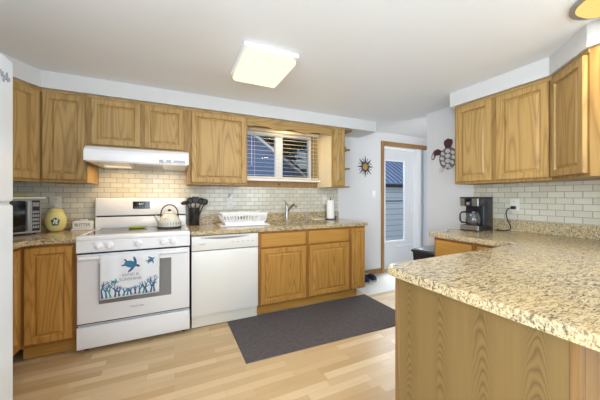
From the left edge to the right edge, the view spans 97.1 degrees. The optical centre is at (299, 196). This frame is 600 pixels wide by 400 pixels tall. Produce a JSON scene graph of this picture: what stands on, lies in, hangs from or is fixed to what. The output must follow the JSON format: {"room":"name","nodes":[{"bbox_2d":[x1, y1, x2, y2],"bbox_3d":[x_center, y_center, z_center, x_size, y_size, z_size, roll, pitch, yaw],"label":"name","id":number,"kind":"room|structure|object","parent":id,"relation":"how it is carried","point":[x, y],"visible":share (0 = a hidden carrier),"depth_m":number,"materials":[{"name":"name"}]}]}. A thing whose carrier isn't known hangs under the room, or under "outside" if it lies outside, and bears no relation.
{"room":"kitchen","nodes":[
{"label":"kitchen","id":0,"kind":"room"},
{"bbox_2d":[13,269,394,399],"bbox_3d":[0.818,1.284,1.135,6.050,0.100,5.550,0,0,-25],"label":"floor","id":1,"kind":"structure","parent":0,"point":[205,362],"depth_m":1.87,"materials":[{"name":"laminate"}]},
{"bbox_2d":[0,53,12,399],"bbox_3d":[-1.339,0.359,0.439,1.030,1.750,0.840,0,0,-25],"label":"refrigerator","id":2,"kind":"object","parent":1,"relation":"on","point":[6,66],"visible":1,"depth_m":0.97,"materials":[{"name":"white metal"}]},
{"bbox_2d":[13,248,19,355],"bbox_3d":[-2.084,0.796,1.320,0.624,0.875,1.170,0,0,-25],"label":"base cabinet","id":3,"kind":"object","parent":1,"relation":"on","point":[16,252],"visible":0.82,"depth_m":1.87,"materials":[{"name":"brown wood"}]},
{"bbox_2d":[13,218,94,248],"bbox_3d":[-2.072,0.288,1.645,0.944,0.139,1.848,0,0,-25],"label":"countertop","id":4,"kind":"structure","parent":3,"relation":"on","point":[66,235],"depth_m":2.12,"materials":[{"name":"beige stone"}]},
{"bbox_2d":[10,199,40,234],"bbox_3d":[-2.453,0.169,2.136,0.312,0.300,0.450,0,0,20],"label":"microwave","id":5,"kind":"object","parent":4,"relation":"on","point":[26,212],"visible":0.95,"depth_m":2.21,"materials":[{"name":"silver metal"}]},
{"bbox_2d":[13,197,45,198],"bbox_3d":[-2.445,0.011,2.131,0.290,0.014,0.505,0,0,20],"label":"serving board","id":6,"kind":"object","parent":5,"relation":"on","point":[13,197],"visible":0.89,"depth_m":2.21,"materials":[{"name":"beige wood"}]},
{"bbox_2d":[13,194,32,196],"bbox_3d":[-2.382,-0.007,2.224,0.216,0.020,0.173,0,0,-25],"label":"plate","id":7,"kind":"object","parent":6,"relation":"on","point":[14,195],"visible":0.62,"depth_m":2.19,"materials":[{"name":"yellow ceramic"}]},
{"bbox_2d":[44,204,66,231],"bbox_3d":[-2.241,0.196,2.430,0.159,0.247,0.167,0,0,-25],"label":"cookie jar","id":8,"kind":"object","parent":4,"relation":"on","point":[55,219],"visible":1,"depth_m":2.39,"materials":[{"name":"yellow ceramic"}]},
{"bbox_2d":[71,219,94,230],"bbox_3d":[-2.089,0.270,2.559,0.168,0.098,0.100,0,0,-25],"label":"butter dish","id":9,"kind":"object","parent":4,"relation":"on","point":[82,224],"visible":0.98,"depth_m":2.53,"materials":[{"name":"white ceramic"}]},
{"bbox_2d":[71,228,94,230],"bbox_3d":[-2.089,0.313,2.559,0.168,0.012,0.100,0,0,-25],"label":"tray","id":10,"kind":"object","parent":9,"relation":"attached to","point":[73,229],"depth_m":2.52,"materials":[{"name":"white ceramic"}]},
{"bbox_2d":[20,242,77,359],"bbox_3d":[-2.043,0.794,2.294,0.332,0.871,0.654,0,0,-25],"label":"base cabinet","id":11,"kind":"object","parent":1,"relation":"on","point":[48,272],"visible":0.85,"depth_m":2.01,"materials":[{"name":"brown wood"}]},
{"bbox_2d":[76,198,189,350],"bbox_3d":[-1.504,0.623,2.503,0.829,1.222,0.728,0,0,-25],"label":"stove","id":12,"kind":"object","parent":1,"relation":"on","point":[121,319],"visible":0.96,"depth_m":2.28,"materials":[{"name":"white metal"}]},
{"bbox_2d":[100,251,159,299],"bbox_3d":[-1.382,0.636,2.166,0.412,0.346,0.048,0,0,-25],"label":"dish towel","id":13,"kind":"object","parent":12,"relation":"hanging from","point":[127,274],"visible":1,"depth_m":2.15,"materials":[{"name":"fabric"}]},
{"bbox_2d":[76,225,189,241],"bbox_3d":[-1.498,0.331,2.504,0.817,0.037,0.632,0,0,-25],"label":"cooktop","id":14,"kind":"object","parent":12,"relation":"in","point":[107,233],"depth_m":2.31,"materials":[{"name":"white glass"}]},
{"bbox_2d":[128,226,146,228],"bbox_3d":[-1.598,0.304,2.619,0.170,0.016,0.070,0,0,-31],"label":"spoon rest","id":15,"kind":"object","parent":12,"relation":"on","point":[134,227],"visible":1,"depth_m":2.60,"materials":[{"name":"green ceramic"}]},
{"bbox_2d":[154,204,180,227],"bbox_3d":[-1.334,0.195,2.710,0.223,0.236,0.223,0,0,10],"label":"tea kettle","id":16,"kind":"object","parent":12,"relation":"on","point":[169,219],"visible":1,"depth_m":2.64,"materials":[{"name":"beige ceramic"}]},
{"bbox_2d":[189,232,257,328],"bbox_3d":[-0.837,0.800,2.834,0.630,0.868,0.618,0,0,-25],"label":"dishwasher","id":17,"kind":"object","parent":1,"relation":"on","point":[223,268],"visible":1,"depth_m":2.57,"materials":[{"name":"beige plastic"}]},
{"bbox_2d":[257,223,349,313],"bbox_3d":[-0.039,0.794,3.244,1.148,0.871,0.654,0,0,-25],"label":"base cabinet","id":18,"kind":"object","parent":1,"relation":"on","point":[299,267],"visible":0.87,"depth_m":2.92,"materials":[{"name":"brown wood"}]},
{"bbox_2d":[188,211,367,235],"bbox_3d":[-0.214,0.288,3.168,2.054,0.139,0.686,0,0,-25],"label":"countertop","id":19,"kind":"structure","parent":18,"relation":"on","point":[207,225],"depth_m":3.10,"materials":[{"name":"beige stone"}]},
{"bbox_2d":[188,207,199,225],"bbox_3d":[-1.185,0.221,2.963,0.124,0.197,0.124,0,0,-25],"label":"utensil holder","id":20,"kind":"object","parent":19,"relation":"on","point":[194,212],"visible":0.95,"depth_m":2.92,"materials":[{"name":"black plastic"}]},
{"bbox_2d":[181,201,188,208],"bbox_3d":[-1.233,0.172,2.905,0.133,0.255,0.076,0,0,-32],"label":"ladle","id":21,"kind":"object","parent":20,"relation":"in","point":[183,202],"visible":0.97,"depth_m":2.87,"materials":[{"name":"black plastic"}]},
{"bbox_2d":[187,197,192,207],"bbox_3d":[-1.218,0.153,2.953,0.077,0.291,0.024,0,0,-13],"label":"spoon","id":22,"kind":"object","parent":20,"relation":"in","point":[189,199],"visible":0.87,"depth_m":2.95,"materials":[{"name":"black plastic"}]},
{"bbox_2d":[187,197,192,203],"bbox_3d":[-1.224,0.047,2.951,0.066,0.079,0.021,-9,0,-25],"label":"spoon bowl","id":23,"kind":"object","parent":22,"relation":"on","point":[189,199],"depth_m":2.94,"materials":[{"name":"black plastic"}]},
{"bbox_2d":[192,197,198,206],"bbox_3d":[-1.190,0.148,3.012,0.053,0.299,0.074,0,0,27],"label":"spatula","id":24,"kind":"object","parent":20,"relation":"in","point":[195,199],"visible":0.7,"depth_m":3.01,"materials":[{"name":"black plastic"}]},
{"bbox_2d":[200,199,207,213],"bbox_3d":[-1.107,0.160,2.984,0.139,0.279,0.043,0,0,-20],"label":"server","id":25,"kind":"object","parent":20,"relation":"in","point":[204,201],"visible":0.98,"depth_m":2.99,"materials":[{"name":"black plastic"}]},
{"bbox_2d":[202,199,207,204],"bbox_3d":[-1.079,0.063,3.004,0.068,0.074,0.026,0,0,-21],"label":"bowl","id":26,"kind":"object","parent":25,"relation":"on","point":[204,202],"depth_m":2.99,"materials":[{"name":"black plastic"}]},
{"bbox_2d":[216,211,269,226],"bbox_3d":[-0.650,0.248,3.020,0.540,0.141,0.325,0,0,-25],"label":"dish rack","id":27,"kind":"object","parent":19,"relation":"on","point":[260,218],"visible":1,"depth_m":2.92,"materials":[{"name":"white plastic"}]},
{"bbox_2d":[216,222,269,226],"bbox_3d":[-0.650,0.313,3.020,0.540,0.012,0.325,0,0,-25],"label":"drip tray","id":28,"kind":"object","parent":27,"relation":"on","point":[222,224],"depth_m":2.90,"materials":[{"name":"white plastic"}]},
{"bbox_2d":[284,200,296,220],"bbox_3d":[-0.119,0.179,3.419,0.180,0.281,0.081,0,0,3],"label":"faucet","id":29,"kind":"object","parent":19,"relation":"on","point":[287,209],"visible":0.98,"depth_m":3.41,"materials":[{"name":"silver metal"}]},
{"bbox_2d":[325,198,335,219],"bbox_3d":[0.428,0.170,3.710,0.140,0.298,0.139,0,0,-25],"label":"paper towel holder","id":30,"kind":"object","parent":19,"relation":"on","point":[330,203],"visible":0.98,"depth_m":3.66,"materials":[{"name":"paper"}]},
{"bbox_2d":[227,294,394,363],"bbox_3d":[0.214,1.230,2.620,1.690,0.008,0.783,0,0,-25],"label":"kitchen rug","id":31,"kind":"object","parent":1,"relation":"on","point":[273,334],"visible":0.87,"depth_m":2.50,"materials":[{"name":"grey fabric"}]},
{"bbox_2d":[347,226,364,296],"bbox_3d":[0.581,0.796,3.537,0.218,0.875,0.654,0,0,-25],"label":"base cabinet","id":32,"kind":"object","parent":1,"relation":"on","point":[357,233],"visible":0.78,"depth_m":3.24,"materials":[{"name":"brown wood"}]},
{"bbox_2d":[356,272,394,295],"bbox_3d":[1.570,1.232,4.019,1.920,0.004,0.680,0,0,-25],"label":"rug","id":33,"kind":"object","parent":1,"relation":"on","point":[385,282],"depth_m":3.67,"materials":[{"name":"fabric"}]},
{"bbox_2d":[365,275,369,283],"bbox_3d":[0.901,1.181,3.869,0.108,0.095,0.282,0,0,-19],"label":"shoe","id":34,"kind":"object","parent":33,"relation":"on","point":[366,277],"visible":0.25,"depth_m":3.74,"materials":[{"name":"blue fabric"}]},
{"bbox_2d":[365,273,376,281],"bbox_3d":[1.006,1.181,3.946,0.108,0.095,0.282,0,0,-32],"label":"shoe","id":35,"kind":"object","parent":33,"relation":"on","point":[372,277],"visible":0.7,"depth_m":3.85,"materials":[{"name":"blue fabric"}]},
{"bbox_2d":[411,246,433,259],"bbox_3d":[1.492,0.899,2.842,0.420,0.671,0.380,0,0,-25],"label":"trash can","id":36,"kind":"object","parent":1,"relation":"on","point":[428,251],"visible":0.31,"depth_m":2.83,"materials":[{"name":"black plastic"}]},
{"bbox_2d":[434,237,495,256],"bbox_3d":[1.687,0.794,2.232,0.759,0.871,0.700,0,0,-25],"label":"base cabinet","id":37,"kind":"object","parent":1,"relation":"on","point":[442,246],"visible":0.11,"depth_m":2.22,"materials":[{"name":"brown wood"}]},
{"bbox_2d":[395,277,599,399],"bbox_3d":[1.448,0.796,1.372,1.938,0.875,0.640,0,0,-25],"label":"base cabinet","id":38,"kind":"object","parent":1,"relation":"on","point":[447,348],"visible":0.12,"depth_m":0.90,"materials":[{"name":"brown wood"}]},
{"bbox_2d":[387,219,599,351],"bbox_3d":[1.359,0.288,1.515,1.983,0.139,1.775,0,0,-25],"label":"countertop","id":39,"kind":"structure","parent":38,"relation":"on","point":[543,276],"depth_m":1.10,"materials":[{"name":"beige stone"}]},
{"bbox_2d":[459,197,492,231],"bbox_3d":[1.677,0.162,2.532,0.312,0.315,0.171,0,0,-31],"label":"coffee maker","id":40,"kind":"object","parent":39,"relation":"on","point":[479,210],"visible":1,"depth_m":2.47,"materials":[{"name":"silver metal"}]},
{"bbox_2d":[495,206,515,230],"bbox_3d":[1.917,0.203,2.460,0.156,0.230,0.064,0,0,18],"label":"power cord","id":41,"kind":"object","parent":40,"relation":"attached to","point":[511,207],"visible":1,"depth_m":2.45,"materials":[{"name":"black plastic"}]},
{"bbox_2d":[19,132,426,269],"bbox_3d":[-0.338,0.099,3.575,6.050,2.270,0.150,0,0,-25],"label":"wall","id":42,"kind":"structure","parent":0,"point":[356,202],"depth_m":4.15,"materials":[{"name":"paint"}]},
{"bbox_2d":[13,78,39,181],"bbox_3d":[-2.373,-0.509,2.009,0.454,0.773,0.413,0,0,6],"label":"upper cabinet","id":43,"kind":"object","parent":42,"relation":"attached to","point":[26,97],"visible":0.78,"depth_m":2.08,"materials":[{"name":"brown wood"}]},
{"bbox_2d":[40,88,98,183],"bbox_3d":[-2.085,-0.509,2.423,0.316,0.773,0.413,0,0,-25],"label":"upper cabinet","id":44,"kind":"object","parent":42,"relation":"attached to","point":[63,114],"visible":0.96,"depth_m":2.24,"materials":[{"name":"brown wood"}]},
{"bbox_2d":[83,145,188,170],"bbox_3d":[-1.503,-0.354,2.549,0.770,0.150,0.666,0,0,-25],"label":"range hood","id":45,"kind":"object","parent":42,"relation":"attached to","point":[101,156],"visible":1,"depth_m":2.30,"materials":[{"name":"white metal"}]},
{"bbox_2d":[87,94,187,151],"bbox_3d":[-1.577,-0.667,2.664,0.808,0.458,0.413,0,0,-25],"label":"upper cabinet","id":46,"kind":"object","parent":42,"relation":"attached to","point":[112,122],"visible":0.96,"depth_m":2.46,"materials":[{"name":"brown wood"}]},
{"bbox_2d":[13,167,337,219],"bbox_3d":[-1.167,-0.134,3.094,3.820,0.705,0.008,0,0,-25],"label":"tiled wall","id":47,"kind":"structure","parent":42,"relation":"attached to","point":[78,200],"depth_m":2.94,"materials":[{"name":"white tile"}]},
{"bbox_2d":[50,196,61,208],"bbox_3d":[-2.333,0.056,2.531,0.085,0.118,0.009,0,0,-25],"label":"wall outlet","id":48,"kind":"object","parent":47,"relation":"attached to","point":[57,200],"visible":0.88,"depth_m":2.53,"materials":[{"name":"beige plastic"}]},
{"bbox_2d":[227,198,232,206],"bbox_3d":[-0.854,0.069,3.232,0.072,0.115,0.009,0,0,-25],"label":"wall outlet","id":49,"kind":"object","parent":47,"relation":"attached to","point":[229,204],"visible":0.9,"depth_m":3.23,"materials":[{"name":"white plastic"}]},
{"bbox_2d":[323,196,326,204],"bbox_3d":[0.361,0.056,3.804,0.072,0.115,0.016,0,0,-25],"label":"light switch","id":50,"kind":"object","parent":47,"relation":"attached to","point":[324,197],"visible":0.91,"depth_m":3.80,"materials":[{"name":"beige plastic"}]},
{"bbox_2d":[0,52,375,137],"bbox_3d":[-0.797,-0.967,2.721,4.170,0.138,1.000,0,0,-25],"label":"soffit","id":51,"kind":"structure","parent":42,"relation":"attached to","point":[24,72],"depth_m":2.59,"materials":[{"name":"paint"}]},
{"bbox_2d":[186,108,246,186],"bbox_3d":[-0.937,-0.509,2.967,0.610,0.773,0.413,0,0,-25],"label":"upper cabinet","id":52,"kind":"object","parent":42,"relation":"attached to","point":[216,141],"visible":0.98,"depth_m":2.78,"materials":[{"name":"brown wood"}]},
{"bbox_2d":[247,130,310,179],"bbox_3d":[-0.308,-0.538,3.616,1.020,0.635,0.080,0,0,-25],"label":"window","id":53,"kind":"structure","parent":42,"relation":"in","point":[280,141],"depth_m":3.60,"materials":[{"name":"white plastic"}]},
{"bbox_2d":[247,126,318,179],"bbox_3d":[-0.201,-0.547,3.479,1.015,0.627,0.060,0,0,-25],"label":"window blind","id":54,"kind":"object","parent":53,"relation":"attached to","point":[251,129],"visible":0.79,"depth_m":3.44,"materials":[{"name":"white plastic"}]},
{"bbox_2d":[241,181,316,187],"bbox_3d":[-0.231,-0.161,3.524,1.120,0.075,0.032,0,0,-25],"label":"trim","id":55,"kind":"structure","parent":42,"relation":"attached to","point":[249,183],"depth_m":3.50,"materials":[{"name":"brown wood"}]},
{"bbox_2d":[249,126,316,180],"bbox_3d":[-0.247,-0.558,3.518,1.125,0.675,0.030,0,0,-25],"label":"trim","id":56,"kind":"structure","parent":42,"relation":"attached to","point":[315,141],"depth_m":3.72,"materials":[{"name":"brown wood"}]},
{"bbox_2d":[247,178,319,182],"bbox_3d":[-0.226,-0.209,3.514,1.120,0.023,0.165,0,0,-25],"label":"trim","id":57,"kind":"structure","parent":42,"relation":"attached to","point":[276,180],"depth_m":3.45,"materials":[{"name":"white plastic"}]},
{"bbox_2d":[311,137,312,177],"bbox_3d":[0.176,-0.538,3.768,0.015,0.635,0.060,0,0,-25],"label":"trim","id":58,"kind":"structure","parent":42,"relation":"attached to","point":[311,137],"depth_m":3.76,"materials":[{"name":"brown wood"}]},
{"bbox_2d":[317,127,344,187],"bbox_3d":[0.419,-0.509,3.609,0.210,0.773,0.413,0,0,-25],"label":"upper cabinet","id":59,"kind":"object","parent":42,"relation":"attached to","point":[330,149],"visible":0.95,"depth_m":3.45,"materials":[{"name":"brown wood"}]},
{"bbox_2d":[247,116,330,135],"bbox_3d":[-0.094,-0.834,3.177,1.090,0.125,0.019,0,0,-25],"label":"valance","id":60,"kind":"object","parent":59,"relation":"attached to","point":[278,125],"visible":1,"depth_m":3.14,"materials":[{"name":"brown wood"}]},
{"bbox_2d":[340,129,351,187],"bbox_3d":[0.575,-0.506,3.691,0.140,0.766,0.400,0,0,-25],"label":"corner shelf","id":61,"kind":"object","parent":59,"relation":"attached to","point":[347,131],"visible":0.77,"depth_m":3.56,"materials":[{"name":"brown wood"}]},
{"bbox_2d":[358,156,370,176],"bbox_3d":[1.018,-0.466,4.122,0.334,0.334,0.020,0,0,-25],"label":"sunburst ornament","id":62,"kind":"object","parent":42,"relation":"attached to","point":[365,166],"visible":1,"depth_m":4.12,"materials":[{"name":"gold metal"}]},
{"bbox_2d":[365,268,380,273],"bbox_3d":[0.944,1.190,4.092,0.830,0.081,0.012,0,0,-25],"label":"baseboard","id":63,"kind":"structure","parent":42,"relation":"attached to","point":[378,270],"depth_m":4.20,"materials":[{"name":"brown wood"}]},
{"bbox_2d":[372,190,375,197],"bbox_3d":[1.177,-0.041,4.199,0.070,0.112,0.016,0,0,-25],"label":"light switch","id":64,"kind":"object","parent":42,"relation":"attached to","point":[373,191],"visible":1,"depth_m":4.20,"materials":[{"name":"white plastic"}]},
{"bbox_2d":[384,150,412,269],"bbox_3d":[1.673,0.219,4.549,0.762,2.010,0.081,0,0,-25],"label":"door","id":65,"kind":"structure","parent":42,"relation":"in","point":[395,251],"depth_m":4.64,"materials":[{"name":"white plastic"}]},
{"bbox_2d":[384,147,421,248],"bbox_3d":[1.750,0.204,4.569,0.965,2.060,0.140,0,0,-25],"label":"trim","id":66,"kind":"structure","parent":42,"relation":"attached to","point":[417,154],"depth_m":4.67,"materials":[{"name":"white wood"}]},
{"bbox_2d":[381,141,426,272],"bbox_3d":[1.794,0.167,4.488,1.075,2.126,0.024,0,0,-25],"label":"trim","id":67,"kind":"structure","parent":42,"relation":"attached to","point":[383,143],"depth_m":4.26,"materials":[{"name":"brown wood"}]},
{"bbox_2d":[424,150,426,246],"bbox_3d":[2.311,0.207,4.284,0.117,2.030,0.760,0,0,-25],"label":"trim","id":68,"kind":"structure","parent":42,"relation":"in","point":[425,151],"depth_m":4.61,"materials":[{"name":"paint"}]},
{"bbox_2d":[262,136,286,154],"bbox_3d":[-3.652,-1.647,15.449,5.287,6.384,4.739,0,0,14],"label":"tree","id":69,"kind":"object","parent":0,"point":[271,140],"visible":0.02,"depth_m":15.58,"materials":[{"name":"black plant"}]},
{"bbox_2d":[247,135,306,177],"bbox_3d":[-4.252,-0.940,9.521,10.469,4.948,5.150,0,0,-25],"label":"house","id":70,"kind":"structure","parent":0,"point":[266,169],"depth_m":8.31,"materials":[{"name":"blue"}]},
{"bbox_2d":[0,0,599,137],"bbox_3d":[0.807,-1.086,1.157,6.050,0.100,5.600,0,0,-25],"label":"ceiling","id":71,"kind":"structure","parent":0,"point":[392,64],"depth_m":1.80,"materials":[{"name":"paint"}]},
{"bbox_2d":[231,41,298,87],"bbox_3d":[-0.292,-0.994,2.064,0.400,0.084,0.490,0,0,-25],"label":"ceiling light","id":72,"kind":"object","parent":71,"relation":"attached to","point":[256,64],"visible":1,"depth_m":1.93,"materials":[{"name":"white plastic"}]},
{"bbox_2d":[569,0,599,19],"bbox_3d":[1.626,-1.005,1.379,0.320,0.062,0.320,0,0,-25],"label":"ceiling light","id":73,"kind":"object","parent":71,"relation":"attached to","point":[582,9],"visible":1,"depth_m":1.43,"materials":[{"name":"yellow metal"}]},
{"bbox_2d":[301,141,306,153],"bbox_3d":[3.027,-2.765,24.972,7.563,8.599,7.677,0,0,9],"label":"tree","id":74,"kind":"object","parent":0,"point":[304,147],"visible":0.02,"depth_m":24.31,"materials":[{"name":"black plant"}]},
{"bbox_2d":[427,107,591,245],"bbox_3d":[2.577,0.099,1.404,0.120,2.270,4.330,0,0,-25],"label":"wall","id":75,"kind":"structure","parent":0,"point":[444,208],"depth_m":3.15,"materials":[{"name":"paint"}]},
{"bbox_2d":[431,139,454,172],"bbox_3d":[1.711,-0.480,3.062,0.016,0.385,0.440,0,0,-25],"label":"ornament","id":76,"kind":"object","parent":75,"relation":"attached to","point":[447,155],"visible":0.87,"depth_m":3.07,"materials":[{"name":"grey metal"}]},
{"bbox_2d":[455,76,562,184],"bbox_3d":[1.849,-0.509,2.377,0.346,0.773,0.757,0,0,-25],"label":"upper cabinet","id":77,"kind":"object","parent":75,"relation":"attached to","point":[503,137],"visible":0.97,"depth_m":2.23,"materials":[{"name":"brown wood"}]},
{"bbox_2d":[450,19,599,108],"bbox_3d":[1.851,-0.967,2.055,0.635,0.138,1.410,0,0,-25],"label":"soffit","id":78,"kind":"structure","parent":75,"relation":"attached to","point":[588,36],"depth_m":2.03,"materials":[{"name":"paint"}]},
{"bbox_2d":[473,180,599,225],"bbox_3d":[2.138,0.049,2.180,0.008,0.341,1.390,0,0,-25],"label":"tiled wall","id":79,"kind":"structure","parent":75,"relation":"attached to","point":[568,202],"depth_m":2.24,"materials":[{"name":"white tile"}]},
{"bbox_2d":[510,198,519,211],"bbox_3d":[1.994,0.076,2.463,0.009,0.122,0.078,0,0,-25],"label":"wall outlet","id":80,"kind":"object","parent":79,"relation":"attached to","point":[513,201],"visible":0.84,"depth_m":2.45,"materials":[{"name":"beige plastic"}]},
{"bbox_2d":[550,44,599,180],"bbox_3d":[2.024,-0.509,1.698,0.603,0.773,0.623,0,0,-24],"label":"upper cabinet","id":81,"kind":"object","parent":75,"relation":"attached to","point":[575,88],"visible":1,"depth_m":1.69,"materials":[{"name":"brown wood"}]},
{"label":"outside","id":82,"kind":"structure","parent":0,"visible":0},
{"bbox_3d":[-3.509,1.594,19.085,38.000,0.120,30.500,0,0,-25],"label":"floor","id":83,"kind":"structure","parent":82,"visible":0},
{"bbox_2d":[268,137,304,163],"bbox_3d":[-1.543,-2.237,18.532,4.993,7.563,7.182,0,0,-25],"label":"tree","id":84,"kind":"object","parent":83,"relation":"on","point":[291,142],"visible":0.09,"depth_m":16.65,"materials":[{"name":"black plant"}]},
{"bbox_2d":[385,161,402,240],"bbox_3d":[4.436,-0.117,9.556,7.400,3.303,2.061,0,0,-25],"label":"garage","id":85,"kind":"structure","parent":83,"relation":"on","point":[393,170],"depth_m":7.99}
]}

